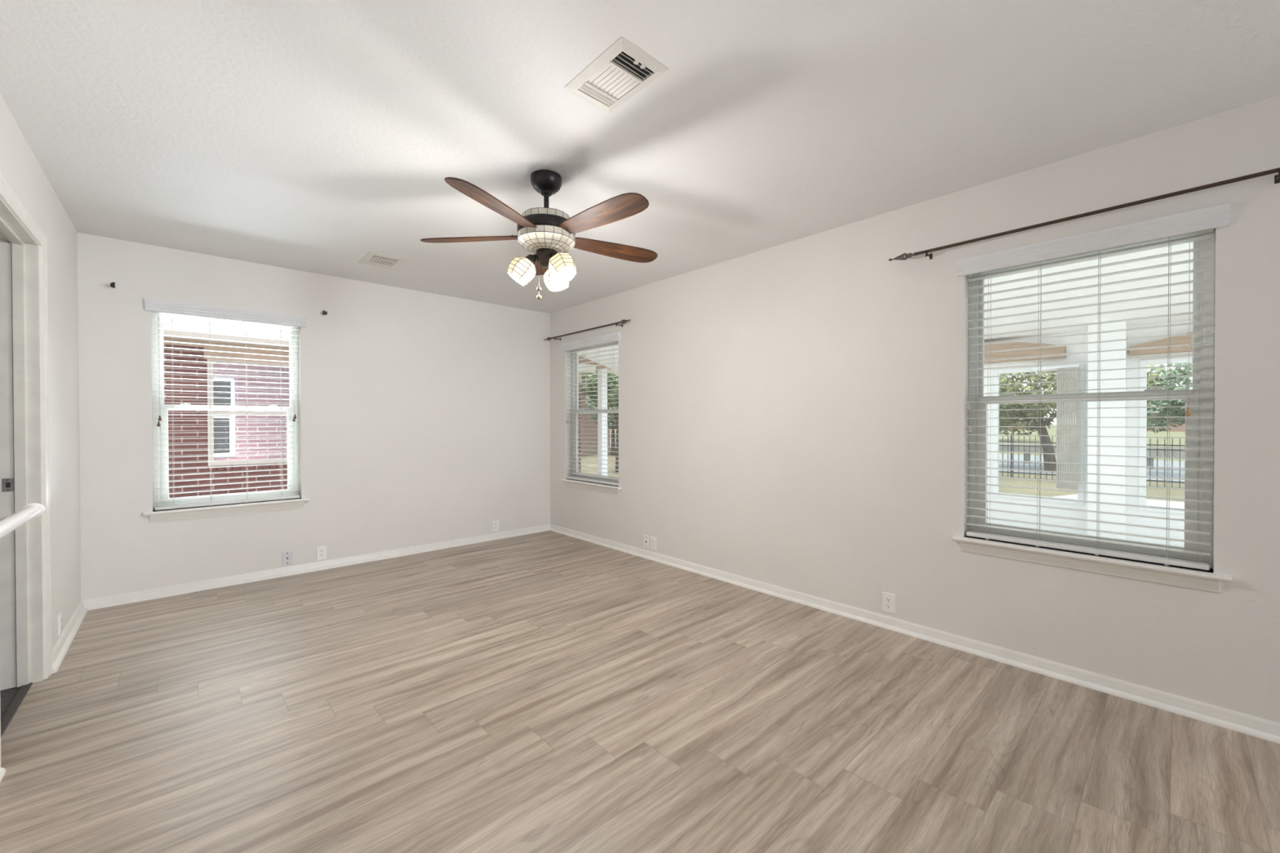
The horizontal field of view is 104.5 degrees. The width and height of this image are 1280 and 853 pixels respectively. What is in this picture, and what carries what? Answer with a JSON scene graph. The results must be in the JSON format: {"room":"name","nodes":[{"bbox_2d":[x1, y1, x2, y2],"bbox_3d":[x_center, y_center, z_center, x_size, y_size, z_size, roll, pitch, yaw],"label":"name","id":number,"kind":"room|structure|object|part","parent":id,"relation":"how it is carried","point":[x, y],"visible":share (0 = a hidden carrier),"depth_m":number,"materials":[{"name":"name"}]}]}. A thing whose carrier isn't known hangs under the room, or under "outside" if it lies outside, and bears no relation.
{"room":"empty living room","nodes":[
{"label":"empty living room","id":0,"kind":"room"},
{"bbox_2d":[0,93,80,649],"bbox_3d":[-0.586,-0.008,-0.197,0.140,2.440,9.104,-1,1,-43],"label":"wall","id":1,"kind":"structure","parent":0,"point":[20,167],"depth_m":2.69,"materials":[{"name":"paint"}]},
{"bbox_2d":[0,767,5,782],"bbox_3d":[0.173,1.183,-0.882,0.032,0.065,7.057,-1,1,-43],"label":"baseboard","id":2,"kind":"structure","parent":1,"relation":"attached to","point":[2,771],"depth_m":1.70,"materials":[{"name":"paint"}]},
{"bbox_2d":[0,502,45,538],"bbox_3d":[-1.697,0.278,1.233,0.158,0.054,0.951,-1,1,-43],"label":"grab bar","id":3,"kind":"object","parent":1,"relation":"attached to","point":[30,511],"visible":1,"depth_m":1.44,"materials":[{"name":"paint"}]},
{"bbox_2d":[0,173,52,767],"bbox_3d":[-2.592,0.145,1.993,0.164,2.106,0.934,-1,1,-43],"label":"door","id":4,"kind":"structure","parent":1,"relation":"in","point":[25,575],"depth_m":2.28,"materials":[{"name":"paint"}]},
{"bbox_3d":[-2.878,0.267,2.258,0.034,0.060,0.003,-1,1,-43],"label":"strike plate","id":5,"kind":"part","parent":4,"relation":"part of","materials":[{"name":"silver metal"}]},
{"bbox_2d":[57,612,62,636],"bbox_3d":[-3.089,1.054,2.641,0.009,0.114,0.070,-1,1,-43],"label":"wall outlet","id":6,"kind":"object","parent":1,"relation":"attached to","point":[60,615],"visible":1,"depth_m":2.63,"materials":[{"name":"white plastic"}]},
{"bbox_2d":[52,600,88,673],"bbox_3d":[-3.225,1.160,2.807,0.032,0.065,1.119,-1,1,-43],"label":"baseboard","id":7,"kind":"structure","parent":1,"relation":"attached to","point":[62,646],"depth_m":2.73,"materials":[{"name":"paint"}]},
{"bbox_2d":[77,232,550,600],"bbox_3d":[-2.363,-0.042,4.449,3.821,2.440,0.140,-1,1,-43],"label":"wall","id":8,"kind":"structure","parent":0,"point":[424,417],"depth_m":4.17,"materials":[{"name":"paint"}]},
{"bbox_2d":[110,282,115,288],"bbox_3d":[-3.473,-0.935,3.267,0.018,0.048,0.088,-1,1,-43],"label":"curtain rod bracket","id":9,"kind":"object","parent":8,"relation":"attached to","point":[112,285],"visible":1,"depth_m":3.24,"materials":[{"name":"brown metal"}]},
{"bbox_2d":[142,311,309,522],"bbox_3d":[-3.088,-0.092,3.751,0.950,1.505,0.181,-1,1,-43],"label":"window","id":10,"kind":"structure","parent":8,"relation":"in","point":[161,438],"depth_m":3.64,"materials":[{"name":"plastic"}]},
{"bbox_2d":[144,297,306,510],"bbox_3d":[-3.061,-0.148,3.724,0.925,1.465,0.095,-1,1,-43],"label":"window blind","id":11,"kind":"object","parent":10,"relation":"attached to","point":[155,305],"visible":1,"depth_m":3.69,"materials":[{"name":"white plastic"}]},
{"bbox_3d":[-3.345,-0.417,3.442,0.003,0.770,0.002,-1,1,-43],"label":"lift cord","id":12,"kind":"part","parent":11,"relation":"part of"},
{"bbox_3d":[-3.341,-0.437,3.446,0.003,0.730,0.002,-1,1,-43],"label":"lift cord","id":13,"kind":"part","parent":11,"relation":"part of","materials":[{"name":"white fabric"}]},
{"bbox_3d":[-3.317,-0.108,3.517,0.013,1.389,0.055,-1,1,-43],"label":"ladder cord","id":14,"kind":"part","parent":11,"relation":"part of","materials":[{"name":"white fabric"}]},
{"bbox_3d":[-3.168,-0.109,3.654,0.013,1.389,0.055,-1,1,-43],"label":"ladder cord","id":15,"kind":"part","parent":11,"relation":"part of","materials":[{"name":"white fabric"}]},
{"bbox_3d":[-3.075,0.570,3.743,0.840,0.022,0.048,-1,1,-43],"label":"rail","id":16,"kind":"part","parent":11,"relation":"part of","materials":[{"name":"white plastic"}]},
{"bbox_3d":[-3.013,-0.111,3.796,0.013,1.389,0.055,-1,1,-43],"label":"ladder cord","id":17,"kind":"part","parent":11,"relation":"part of","materials":[{"name":"white fabric"}]},
{"bbox_3d":[-2.855,-0.112,3.942,0.013,1.389,0.055,-1,1,-43],"label":"ladder cord","id":18,"kind":"part","parent":11,"relation":"part of","materials":[{"name":"white fabric"}]},
{"bbox_3d":[-2.767,-0.451,3.975,0.003,0.713,0.002,-1,1,-43],"label":"lift cord","id":19,"kind":"part","parent":11,"relation":"part of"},
{"bbox_3d":[-3.068,0.623,3.735,0.950,0.075,0.123,-1,1,-43],"label":"sill","id":20,"kind":"part","parent":10,"relation":"part of","materials":[{"name":"paint"}]},
{"bbox_3d":[-3.138,-0.470,3.801,0.796,0.699,0.024,-1,1,-43],"label":"sash","id":21,"kind":"part","parent":10,"relation":"part of","materials":[{"name":"plastic"}]},
{"bbox_3d":[-3.117,0.199,3.784,0.780,0.717,0.033,-1,1,-43],"label":"sash","id":22,"kind":"part","parent":10,"relation":"part of","materials":[{"name":"plastic"}]},
{"bbox_2d":[281,550,293,566],"bbox_3d":[-2.805,1.049,3.944,0.070,0.114,0.016,-1,1,-43],"label":"cable jack plate","id":23,"kind":"object","parent":8,"relation":"attached to","point":[286,556],"visible":1,"depth_m":3.94,"materials":[{"name":"white plastic"}]},
{"bbox_2d":[81,524,550,610],"bbox_3d":[-2.303,1.146,4.395,3.541,0.065,0.032,-1,1,-43],"label":"baseboard","id":24,"kind":"structure","parent":8,"relation":"attached to","point":[163,592],"depth_m":3.93,"materials":[{"name":"paint"}]},
{"bbox_2d":[316,545,326,560],"bbox_3d":[-2.636,1.048,4.104,0.070,0.114,0.009,-1,1,-43],"label":"wall outlet","id":25,"kind":"object","parent":8,"relation":"attached to","point":[321,550],"visible":1,"depth_m":4.10,"materials":[{"name":"white plastic"}]},
{"bbox_2d":[492,520,498,532],"bbox_3d":[-1.499,1.033,5.151,0.070,0.114,0.009,-1,1,-43],"label":"wall outlet","id":26,"kind":"object","parent":8,"relation":"attached to","point":[495,523],"visible":1,"depth_m":5.15,"materials":[{"name":"white plastic"}]},
{"bbox_2d":[0,530,1279,852],"bbox_3d":[0.267,1.234,0.596,4.971,0.060,9.164,-1,1,-43],"label":"floor","id":27,"kind":"structure","parent":0,"point":[548,691],"depth_m":1.92,"materials":[{"name":"plastic"}]},
{"bbox_2d":[0,682,32,737],"bbox_3d":[-2.577,1.201,2.013,0.032,0.014,0.818,-1,1,-43],"label":"threshold strip","id":28,"kind":"object","parent":27,"relation":"on","point":[17,700],"visible":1,"depth_m":2.11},
{"bbox_2d":[0,0,1279,313],"bbox_3d":[0.766,-1.290,1.040,3.821,0.100,9.384,-1,1,-43],"label":"ceiling","id":29,"kind":"structure","parent":0,"point":[316,136],"depth_m":1.94,"materials":[{"name":"paint"}]},
{"bbox_2d":[358,251,404,269],"bbox_3d":[-1.956,-1.250,3.753,0.240,0.014,0.333,-1,1,-43],"label":"ceiling vent","id":30,"kind":"object","parent":29,"relation":"in","point":[375,259],"visible":1,"depth_m":3.72,"materials":[{"name":"metal"}]},
{"bbox_2d":[420,169,657,299],"bbox_3d":[-0.430,-0.935,2.470,1.239,0.628,1.220,-1,1,-43],"label":"ceiling fan","id":31,"kind":"object","parent":29,"relation":"hanging from","point":[547,233],"visible":1,"depth_m":2.40,"materials":[{"name":"wood"}]},
{"bbox_3d":[-0.855,-0.950,2.516,0.526,0.006,0.135,0,13,5],"label":"blade","id":32,"kind":"part","parent":31,"relation":"part of","materials":[{"name":"brown wood"}]},
{"bbox_3d":[-0.619,-0.948,2.126,0.135,0.006,0.526,14,6,23],"label":"blade","id":33,"kind":"part","parent":31,"relation":"part of","materials":[{"name":"brown wood"}]},
{"bbox_3d":[-0.584,-0.777,2.470,0.132,0.111,0.128,36,-5,-7],"label":"lamp shade","id":34,"kind":"part","parent":31,"relation":"part of","materials":[{"name":"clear glass"}]},
{"bbox_2d":[525,253,536,264],"bbox_3d":[-0.551,-0.827,2.472,0.064,0.063,0.062,-1,1,-43],"label":"socket","id":35,"kind":"object","parent":31,"relation":"attached to","point":[531,259],"depth_m":2.45,"materials":[{"name":"brown metal"}]},
{"bbox_3d":[-0.493,-0.730,2.420,0.002,0.195,0.002,-1,1,-43],"label":"pull chain","id":36,"kind":"part","parent":31,"relation":"part of","materials":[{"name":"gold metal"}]},
{"bbox_3d":[-0.493,-0.673,2.424,0.025,0.025,0.025,-1,1,-43],"label":"chain pull","id":37,"kind":"part","parent":31,"relation":"part of","materials":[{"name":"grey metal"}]},
{"bbox_3d":[-0.557,-0.954,2.861,0.135,0.006,0.526,-13,3,-12],"label":"blade","id":38,"kind":"part","parent":31,"relation":"part of","materials":[{"name":"brown wood"}]},
{"bbox_3d":[-0.468,-0.915,2.483,0.287,0.078,0.287,-1,1,-43],"label":"lamp shade","id":39,"kind":"part","parent":31,"relation":"part of","materials":[{"name":"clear glass"}]},
{"bbox_3d":[-0.434,-0.778,2.598,0.128,0.111,0.132,0,36,15],"label":"lamp shade","id":40,"kind":"part","parent":31,"relation":"part of","materials":[{"name":"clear glass"}]},
{"bbox_3d":[-0.380,-0.777,2.402,0.128,0.111,0.132,-1,-35,-49],"label":"lamp shade","id":41,"kind":"part","parent":31,"relation":"part of","materials":[{"name":"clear glass"}]},
{"bbox_3d":[-0.378,-0.777,2.405,0.058,0.089,0.058,-1,-35,-49],"label":"bulb","id":42,"kind":"part","parent":31,"relation":"part of","materials":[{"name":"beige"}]},
{"bbox_3d":[-0.175,-0.949,2.229,0.526,0.006,0.135,0,-12,41],"label":"blade","id":43,"kind":"part","parent":31,"relation":"part of","materials":[{"name":"brown wood"}]},
{"bbox_3d":[-0.136,-0.953,2.684,0.526,0.006,0.135,0,-12,-31],"label":"blade","id":44,"kind":"part","parent":31,"relation":"part of","materials":[{"name":"brown wood"}]},
{"bbox_2d":[564,36,668,112],"bbox_3d":[-0.089,-1.238,1.772,0.216,0.014,0.322,-1,1,-43],"label":"ceiling vent","id":45,"kind":"object","parent":29,"relation":"in","point":[623,69],"visible":1,"depth_m":1.75,"materials":[{"name":"metal"}]},
{"bbox_3d":[-0.002,-1.233,1.688,0.048,0.003,0.018,-1,1,-43],"label":"damper lever","id":46,"kind":"part","parent":45,"relation":"part of","materials":[{"name":"paint"}]},
{"bbox_2d":[578,241,1193,375],"bbox_3d":[2.825,-1.279,5.925,2.200,0.654,11.300,-1,1,-43],"label":"ceiling","id":47,"kind":"structure","parent":0,"point":[1186,256],"depth_m":4.60,"materials":[{"name":"white paint"}]},
{"bbox_2d":[578,355,611,369],"bbox_3d":[-1.592,-1.386,9.307,3.913,0.450,0.180,-1,1,-43],"label":"beam","id":48,"kind":"structure","parent":47,"relation":"attached to","point":[580,357],"depth_m":9.76,"materials":[{"name":"brown wood"}]},
{"bbox_2d":[550,94,1279,723],"bbox_3d":[2.122,-0.033,2.297,0.140,2.440,9.104,-1,1,-43],"label":"wall","id":49,"kind":"structure","parent":0,"point":[793,415],"depth_m":2.82,"materials":[{"name":"paint"}]},
{"bbox_2d":[544,319,630,340],"bbox_3d":[-0.558,-0.961,5.024,0.095,0.047,1.437,-1,1,-43],"label":"curtain rod","id":50,"kind":"object","parent":49,"relation":"attached to","point":[623,321],"visible":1,"depth_m":4.90,"materials":[{"name":"grey metal"}]},
{"bbox_2d":[560,342,622,494],"bbox_3d":[-0.471,-0.107,5.078,0.181,1.505,0.980,-1,1,-43],"label":"window","id":51,"kind":"structure","parent":49,"relation":"in","point":[606,488],"depth_m":5.31,"materials":[{"name":"plastic"}]},
{"bbox_2d":[560,331,620,485],"bbox_3d":[-0.498,-0.163,5.051,0.095,1.465,0.955,-1,1,-43],"label":"window blind","id":52,"kind":"object","parent":51,"relation":"attached to","point":[611,338],"visible":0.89,"depth_m":5.03,"materials":[{"name":"white plastic"}]},
{"bbox_3d":[-0.483,0.555,5.072,0.048,0.022,0.870,-1,1,-43],"label":"rail","id":53,"kind":"part","parent":52,"relation":"part of","materials":[{"name":"white plastic"}]},
{"bbox_3d":[-0.491,0.608,5.064,0.123,0.075,0.980,-1,1,-43],"label":"sill","id":54,"kind":"part","parent":51,"relation":"part of","materials":[{"name":"paint"}]},
{"bbox_3d":[-0.427,-0.145,5.119,0.060,1.430,0.890,-1,1,-43],"label":"frame","id":55,"kind":"part","parent":51,"relation":"part of","materials":[{"name":"plastic"}]},
{"bbox_3d":[-0.439,0.183,5.110,0.033,0.717,0.810,-1,1,-43],"label":"sash","id":56,"kind":"part","parent":51,"relation":"part of","materials":[{"name":"plastic"}]},
{"bbox_3d":[-0.419,-0.485,5.125,0.024,0.699,0.826,-1,1,-43],"label":"sash","id":57,"kind":"part","parent":51,"relation":"part of","materials":[{"name":"glass"}]},
{"bbox_2d":[643,534,648,548],"bbox_3d":[0.054,1.031,4.437,0.016,0.114,0.070,-1,1,-43],"label":"cable jack plate","id":58,"kind":"object","parent":49,"relation":"attached to","point":[646,538],"visible":1,"depth_m":4.44,"materials":[{"name":"white plastic"}]},
{"bbox_2d":[650,536,656,550],"bbox_3d":[0.118,1.032,4.373,0.009,0.114,0.070,-1,1,-43],"label":"wall outlet","id":59,"kind":"object","parent":49,"relation":"attached to","point":[653,540],"visible":1,"depth_m":4.37,"materials":[{"name":"white plastic"}]},
{"bbox_2d":[882,591,895,613],"bbox_3d":[1.462,1.038,2.914,0.009,0.114,0.070,-1,1,-43],"label":"wall outlet","id":60,"kind":"object","parent":49,"relation":"attached to","point":[888,599],"visible":1,"depth_m":2.91,"materials":[{"name":"white plastic"}]},
{"bbox_2d":[885,604,891,608],"bbox_3d":[1.461,1.057,2.913,0.004,0.027,0.033,-1,1,-43],"label":"receptacle","id":61,"kind":"object","parent":60,"relation":"attached to","point":[887,606],"depth_m":2.91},
{"bbox_2d":[885,597,891,602],"bbox_3d":[1.461,1.018,2.913,0.004,0.027,0.033,-1,1,-43],"label":"receptacle","id":62,"kind":"object","parent":60,"relation":"attached to","point":[887,599],"depth_m":2.91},
{"bbox_2d":[549,524,1279,743],"bbox_3d":[2.061,1.155,2.248,0.032,0.065,9.104,-1,1,-43],"label":"baseboard","id":63,"kind":"structure","parent":49,"relation":"attached to","point":[1258,727],"depth_m":2.50,"materials":[{"name":"paint"}]},
{"bbox_2d":[888,167,1279,261],"bbox_3d":[1.993,-0.944,2.255,0.095,0.047,1.627,-1,1,-43],"label":"curtain rod","id":64,"kind":"object","parent":49,"relation":"attached to","point":[904,256],"visible":1,"depth_m":2.16,"materials":[{"name":"grey metal"}]},
{"bbox_2d":[951,228,1231,592],"bbox_3d":[2.049,-0.090,2.342,0.181,1.505,0.960,-1,1,-43],"label":"window","id":65,"kind":"structure","parent":49,"relation":"in","point":[1187,578],"depth_m":2.17,"materials":[{"name":"plastic"}]},
{"bbox_3d":[2.081,0.200,2.374,0.033,0.717,0.790,-1,1,-43],"label":"sash","id":66,"kind":"part","parent":65,"relation":"part of","materials":[{"name":"plastic"}]},
{"bbox_3d":[2.102,-0.468,2.389,0.024,0.699,0.806,-1,1,-43],"label":"sash","id":67,"kind":"part","parent":65,"relation":"part of","materials":[{"name":"plastic"}]},
{"bbox_3d":[2.029,0.625,2.328,0.123,0.075,0.960,-1,1,-43],"label":"sill","id":68,"kind":"part","parent":65,"relation":"part of","materials":[{"name":"paint"}]},
{"bbox_2d":[955,201,1231,570],"bbox_3d":[2.023,-0.146,2.314,0.095,1.465,0.935,-1,1,-43],"label":"window blind","id":69,"kind":"object","parent":65,"relation":"attached to","point":[1205,220],"visible":1,"depth_m":2.25,"materials":[{"name":"white plastic"}]},
{"bbox_3d":[1.736,-0.402,2.602,0.002,0.805,0.003,-1,1,-43],"label":"lift cord","id":70,"kind":"part","parent":69,"relation":"part of","materials":[{"name":"white fabric"}]},
{"bbox_3d":[1.812,-0.110,2.573,0.055,1.389,0.013,-1,1,-43],"label":"ladder cord","id":71,"kind":"part","parent":69,"relation":"part of","materials":[{"name":"white fabric"}]},
{"bbox_3d":[1.951,-0.109,2.423,0.055,1.389,0.013,-1,1,-43],"label":"ladder cord","id":72,"kind":"part","parent":69,"relation":"part of","materials":[{"name":"white fabric"}]},
{"bbox_3d":[2.037,0.572,2.336,0.048,0.022,0.850,-1,1,-43],"label":"rail","id":73,"kind":"part","parent":69,"relation":"part of","materials":[{"name":"white plastic"}]},
{"bbox_3d":[2.095,-0.108,2.266,0.055,1.389,0.013,-1,1,-43],"label":"ladder cord","id":74,"kind":"part","parent":69,"relation":"part of","materials":[{"name":"white fabric"}]},
{"bbox_3d":[2.243,-0.107,2.106,0.055,1.389,0.013,-1,1,-43],"label":"ladder cord","id":75,"kind":"part","parent":69,"relation":"part of","materials":[{"name":"white fabric"}]},
{"bbox_3d":[2.257,-0.438,2.037,0.002,0.725,0.003,-1,1,-43],"label":"lift cord","id":76,"kind":"part","parent":69,"relation":"part of","materials":[{"name":"white fabric"}]},
{"bbox_2d":[983,320,1192,546],"bbox_3d":[4.956,0.131,5.042,0.120,2.340,7.100,-1,1,-43],"label":"wall","id":77,"kind":"structure","parent":0,"point":[1131,373],"depth_m":5.23,"materials":[{"name":"white paint"}]},
{"bbox_2d":[983,341,1066,364],"bbox_3d":[3.676,-0.871,6.250,0.108,0.250,2.580,-1,1,-43],"label":"header beam","id":78,"kind":"structure","parent":77,"relation":"attached to","point":[1011,345],"depth_m":5.55,"materials":[{"name":"brown wood"}]},
{"bbox_2d":[992,364,1084,505],"bbox_3d":[4.433,0.083,5.542,0.070,1.490,0.805,-1,1,-43],"label":"window","id":79,"kind":"structure","parent":77,"relation":"in","point":[995,372],"depth_m":5.55,"materials":[{"name":"white wood"}]},
{"bbox_2d":[1032,364,1079,489],"bbox_3d":[4.476,0.004,5.340,0.060,1.310,0.390,-1,1,-43],"label":"vertical blind","id":80,"kind":"object","parent":79,"relation":"attached to","point":[1060,431],"visible":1,"depth_m":5.25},
{"bbox_2d":[1128,332,1192,355],"bbox_3d":[5.604,-0.843,4.158,0.108,0.280,2.130,-1,1,-43],"label":"header beam","id":81,"kind":"structure","parent":77,"relation":"attached to","point":[1181,340],"depth_m":4.73,"materials":[{"name":"brown wood"}]},
{"bbox_2d":[1138,356,1192,514],"bbox_3d":[5.281,0.088,4.622,0.070,1.490,0.882,-1,1,-43],"label":"window","id":82,"kind":"structure","parent":77,"relation":"in","point":[1143,363],"depth_m":4.90,"materials":[{"name":"white wood"}]},
{"bbox_2d":[1087,319,1127,539],"bbox_3d":[4.730,0.081,5.021,0.240,2.440,0.295,-1,1,-43],"label":"porch column","id":83,"kind":"object","parent":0,"point":[1117,374],"visible":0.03,"depth_m":4.95,"materials":[{"name":"white paint"}]},
{"bbox_3d":[2.162,1.364,5.332,4.013,0.120,11.300,-1,1,-43],"label":"floor","id":84,"kind":"structure","parent":0,"visible":0},
{"bbox_2d":[597,368,607,475],"bbox_3d":[-0.761,0.002,10.081,0.200,2.540,0.200,-1,1,-43],"label":"post","id":85,"kind":"object","parent":84,"relation":"on","point":[602,425],"visible":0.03,"depth_m":10.03,"materials":[{"name":"white paint"}]},
{"label":"outside","id":86,"kind":"structure","parent":0,"visible":0},
{"bbox_2d":[581,452,1184,502],"bbox_3d":[96.332,0.464,122.733,332.000,0.230,350.000,-1,1,-43],"label":"ground","id":87,"kind":"structure","parent":86,"point":[1157,492],"depth_m":11.57,"materials":[{"name":"green plant"}]},
{"bbox_2d":[163,317,595,497],"bbox_3d":[-6.071,-0.693,8.060,10.000,4.500,4.510,-1,1,-43],"label":"house","id":88,"kind":"structure","parent":87,"relation":"on","point":[260,434],"depth_m":6.35,"materials":[{"name":"red brick"}]},
{"bbox_3d":[-5.014,-0.195,6.700,1.175,1.280,0.008,-1,1,-43],"label":"pane","id":89,"kind":"part","parent":88,"relation":"part of","materials":[{"name":"clear glass"}]},
{"bbox_2d":[581,374,610,453],"bbox_3d":[-7.920,-1.284,22.608,12.800,5.200,7.000,-1,1,-43],"label":"house","id":90,"kind":"structure","parent":87,"relation":"on","point":[588,432],"depth_m":23.60,"materials":[{"name":"pink brick"}]},
{"bbox_2d":[581,369,618,471],"bbox_3d":[-0.714,-0.418,14.909,2.647,3.664,2.142,-1,1,-43],"label":"tree","id":91,"kind":"object","parent":87,"relation":"on","point":[611,383],"visible":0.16,"depth_m":14.55,"materials":[{"name":"green plant"}]},
{"bbox_2d":[585,376,618,455],"bbox_3d":[-0.874,-0.485,22.293,3.165,3.684,2.490,0,0,-5],"label":"tree","id":92,"kind":"object","parent":87,"relation":"on","point":[610,417],"visible":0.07,"depth_m":22.13,"materials":[{"name":"green plant"}]},
{"bbox_2d":[999,364,1164,471],"bbox_3d":[12.103,-0.447,14.916,3.311,3.702,5.058,-1,1,-43],"label":"tree","id":93,"kind":"object","parent":87,"relation":"on","point":[1045,421],"visible":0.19,"depth_m":14.80,"materials":[{"name":"green plant"}]},
{"bbox_2d":[999,435,1184,488],"bbox_3d":[8.875,0.782,14.285,0.040,1.140,27.020,-1,1,-43],"label":"iron fence","id":94,"kind":"object","parent":87,"relation":"on","point":[1002,441],"visible":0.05,"depth_m":12.65,"materials":[{"name":"black metal"}]},
{"bbox_3d":[9.884,0.788,13.189,0.040,1.140,0.040,-1,1,-43],"label":"post","id":95,"kind":"part","parent":94,"relation":"part of","materials":[{"name":"black metal"}]},
{"bbox_3d":[8.867,0.402,14.289,0.024,0.030,27.000,-1,1,-43],"label":"rail","id":96,"kind":"part","parent":94,"relation":"part of","materials":[{"name":"black metal"}]},
{"bbox_3d":[8.867,0.502,14.290,0.024,0.030,27.000,-1,1,-43],"label":"rail","id":97,"kind":"part","parent":94,"relation":"part of","materials":[{"name":"black metal"}]},
{"bbox_3d":[8.869,1.212,14.296,0.024,0.030,27.000,-1,1,-43],"label":"rail","id":98,"kind":"part","parent":94,"relation":"part of","materials":[{"name":"black metal"}]},
{"bbox_2d":[1052,493,1184,508],"bbox_3d":[8.915,1.407,5.332,6.080,0.040,7.750,-1,1,-43],"label":"walkway","id":99,"kind":"structure","parent":87,"relation":"on","point":[1148,502],"depth_m":8.87,"materials":[{"name":"concrete"}]},
{"bbox_2d":[1146,362,1192,433],"bbox_3d":[25.776,-1.048,22.206,5.005,4.715,8.256,-1,1,-43],"label":"tree","id":100,"kind":"object","parent":87,"relation":"on","point":[1172,411],"visible":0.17,"depth_m":22.70,"materials":[{"name":"green plant"}]},
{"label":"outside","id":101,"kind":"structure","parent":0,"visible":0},
{"bbox_2d":[609,424,1185,461],"bbox_3d":[108.100,0.241,133.572,300.000,0.025,350.000,-1,1,-43],"label":"field","id":102,"kind":"structure","parent":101,"point":[1052,431],"depth_m":44.01,"materials":[{"name":"green plant"}]},
{"bbox_2d":[1008,411,1037,430],"bbox_3d":[67.305,-1.695,96.660,7.000,4.600,17.800,-1,1,-43],"label":"house","id":103,"kind":"structure","parent":102,"relation":"on","point":[1033,411],"depth_m":90.06,"materials":[{"name":"plastic"}]},
{"bbox_2d":[1147,401,1185,431],"bbox_3d":[86.972,-1.540,72.358,7.000,4.600,21.400,-1,1,-43],"label":"house","id":104,"kind":"structure","parent":102,"relation":"on","point":[1177,429],"depth_m":74.88,"materials":[{"name":"plastic"}]},
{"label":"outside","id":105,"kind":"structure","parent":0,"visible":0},
{"bbox_2d":[610,439,1184,483],"bbox_3d":[13.017,1.294,18.797,9.400,0.030,110.000,-1,1,-43],"label":"road","id":106,"kind":"structure","parent":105,"point":[1160,463],"depth_m":15.84,"materials":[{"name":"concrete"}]},
{"bbox_2d":[609,434,1184,469],"bbox_3d":[12.612,0.968,18.422,0.300,0.650,70.000,-1,1,-43],"label":"guard rail","id":107,"kind":"object","parent":106,"relation":"on","point":[1153,452],"visible":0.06,"depth_m":16.32,"materials":[{"name":"grey metal"}]}
]}

